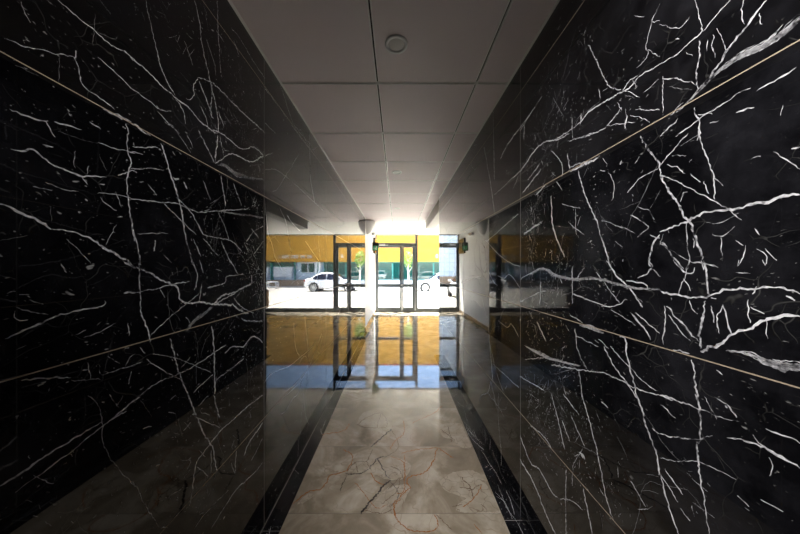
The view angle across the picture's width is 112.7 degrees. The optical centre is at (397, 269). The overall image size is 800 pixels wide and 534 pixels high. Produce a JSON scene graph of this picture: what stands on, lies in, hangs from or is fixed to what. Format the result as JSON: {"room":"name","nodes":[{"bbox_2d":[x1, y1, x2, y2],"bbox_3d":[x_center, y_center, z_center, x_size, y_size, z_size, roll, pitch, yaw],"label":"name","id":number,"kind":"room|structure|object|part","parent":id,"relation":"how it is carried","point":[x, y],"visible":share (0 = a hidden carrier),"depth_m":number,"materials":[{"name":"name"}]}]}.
{"room":"lobby","nodes":[
{"label":"lobby","id":0,"kind":"room"},
{"bbox_2d":[0,0,374,533],"bbox_3d":[-0.781,0.109,3.065,0.131,2.532,11.330,0,0,0],"label":"wall","id":1,"kind":"structure","parent":0,"point":[182,258],"depth_m":0.80,"materials":[{"name":"black stone"}]},
{"bbox_2d":[366,220,374,234],"bbox_3d":[-0.615,-0.965,6.200,0.200,0.300,0.460,0,0,0],"label":"wall lamp","id":2,"kind":"object","parent":1,"relation":"attached to","point":[370,224],"visible":1,"depth_m":6.05,"materials":[{"name":"white plastic"}]},
{"bbox_2d":[365,309,375,331],"bbox_3d":[-0.709,1.332,7.250,0.014,0.084,2.700,0,0,0],"label":"baseboard","id":3,"kind":"structure","parent":1,"relation":"attached to","point":[367,325],"depth_m":6.83,"materials":[{"name":"brown stone"}]},
{"bbox_2d":[372,242,377,250],"bbox_3d":[-0.631,-0.655,7.618,0.170,0.240,0.044,0,0,0],"label":"exit sign","id":4,"kind":"object","parent":1,"relation":"attached to","point":[374,244],"visible":1,"depth_m":7.60,"materials":[{"name":"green plastic"}]},
{"bbox_2d":[228,0,559,233],"bbox_3d":[1.217,-1.205,3.000,4.126,0.144,11.460,0,0,0],"label":"ceiling","id":5,"kind":"structure","parent":0,"point":[374,112],"depth_m":1.57,"materials":[{"name":"white"}]},
{"bbox_2d":[385,34,407,53],"bbox_3d":[-0.006,-1.135,1.347,0.116,0.004,0.116,0,0,0],"label":"recessed light","id":6,"kind":"object","parent":5,"relation":"in","point":[394,44],"visible":1,"depth_m":1.34,"materials":[{"name":"white plastic"}]},
{"bbox_2d":[388,38,403,50],"bbox_3d":[-0.006,-1.136,1.347,0.080,0.002,0.080,0,0,41],"label":"diffuser","id":7,"kind":"object","parent":6,"relation":"attached to","point":[394,44],"depth_m":1.34,"materials":[{"name":"white plastic"}]},
{"bbox_2d":[260,312,528,533],"bbox_3d":[1.217,1.435,3.000,4.126,0.121,11.460,0,0,0],"label":"floor","id":8,"kind":"structure","parent":0,"point":[395,448],"depth_m":1.96,"materials":[{"name":"beige stone"}]},
{"bbox_2d":[439,0,799,533],"bbox_3d":[0.752,0.109,0.835,0.131,2.532,6.871,0,0,0],"label":"wall","id":9,"kind":"structure","parent":0,"point":[619,235],"depth_m":0.77,"materials":[{"name":"black stone"}]},
{"bbox_3d":[3.215,0.109,6.435,0.130,2.532,4.590,0,0,0],"label":"wall","id":10,"kind":"structure","parent":0,"visible":0},
{"bbox_2d":[375,234,417,311],"bbox_3d":[-0.032,0.119,8.627,1.368,2.512,0.145,0,0,0],"label":"door","id":11,"kind":"structure","parent":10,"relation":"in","point":[414,246],"depth_m":8.62,"materials":[{"name":"grey metal"}]},
{"bbox_2d":[418,234,438,311],"bbox_3d":[1.901,0.119,8.665,2.498,2.512,0.070,0,0,0],"label":"window","id":12,"kind":"structure","parent":10,"relation":"in","point":[419,309],"depth_m":8.63,"materials":[{"name":"grey metal"}]},
{"label":"outside","id":13,"kind":"structure","parent":0,"visible":0},
{"bbox_2d":[378,287,438,291],"bbox_3d":[2.500,1.585,38.450,85.000,0.180,43.100,0,0,0],"label":"road","id":14,"kind":"structure","parent":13,"point":[380,289],"depth_m":19.92,"materials":[{"name":"grey asphalt"}]},
{"bbox_2d":[377,235,438,283],"bbox_3d":[9.825,-2.180,28.050,24.350,7.350,8.300,0,0,0],"label":"building","id":15,"kind":"structure","parent":14,"relation":"on","point":[428,245],"depth_m":23.95,"materials":[{"name":"yellow paint"}]},
{"bbox_3d":[-1.375,0.145,24.260,1.710,1.500,0.040,0,0,0],"label":"pane","id":16,"kind":"part","parent":15,"relation":"part of","materials":[{"name":"teal glass"}]},
{"bbox_3d":[0.485,0.145,24.260,1.730,1.500,0.040,0,0,0],"label":"pane","id":17,"kind":"part","parent":15,"relation":"part of","materials":[{"name":"teal glass"}]},
{"bbox_3d":[2.345,0.145,24.260,1.710,1.500,0.040,0,0,0],"label":"pane","id":18,"kind":"part","parent":15,"relation":"part of","materials":[{"name":"teal glass"}]},
{"bbox_3d":[4.260,0.145,24.260,1.840,1.500,0.040,0,0,0],"label":"pane","id":19,"kind":"part","parent":15,"relation":"part of","materials":[{"name":"teal glass"}]},
{"bbox_2d":[418,273,438,291],"bbox_3d":[3.066,0.863,18.700,3.744,1.332,1.840,0,0,0],"label":"car","id":20,"kind":"object","parent":14,"relation":"on","point":[432,282],"visible":0.42,"depth_m":17.93,"materials":[{"name":"white paint"}]},
{"bbox_3d":[1.974,0.109,4.205,2.352,2.532,0.130,0,0,0],"label":"wall","id":21,"kind":"structure","parent":0,"visible":0},
{"bbox_2d":[426,200,438,228],"bbox_3d":[0.763,-1.050,5.235,0.211,0.214,1.930,0,0,0],"label":"lintel","id":22,"kind":"object","parent":21,"relation":"attached to","point":[432,221],"visible":0.57,"depth_m":5.20,"materials":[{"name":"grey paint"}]},
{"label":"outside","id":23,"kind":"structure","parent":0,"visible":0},
{"bbox_2d":[378,292,438,307],"bbox_3d":[2.500,1.550,12.715,85.000,0.250,7.970,0,0,0],"label":"pavement","id":24,"kind":"structure","parent":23,"point":[385,299],"depth_m":12.66,"materials":[{"name":"white concrete"}]},
{"bbox_2d":[404,251,411,295],"bbox_3d":[0.583,0.205,14.309,0.621,2.443,0.607,0,0,0],"label":"young tree","id":25,"kind":"object","parent":24,"relation":"on","point":[409,260],"visible":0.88,"depth_m":14.26,"materials":[{"name":"green plant"}]},
{"bbox_3d":[0.583,-0.536,14.309,0.621,0.961,0.607,0,0,0],"label":"crown","id":26,"kind":"part","parent":25,"relation":"part of","materials":[{"name":"green plant"}]}
]}

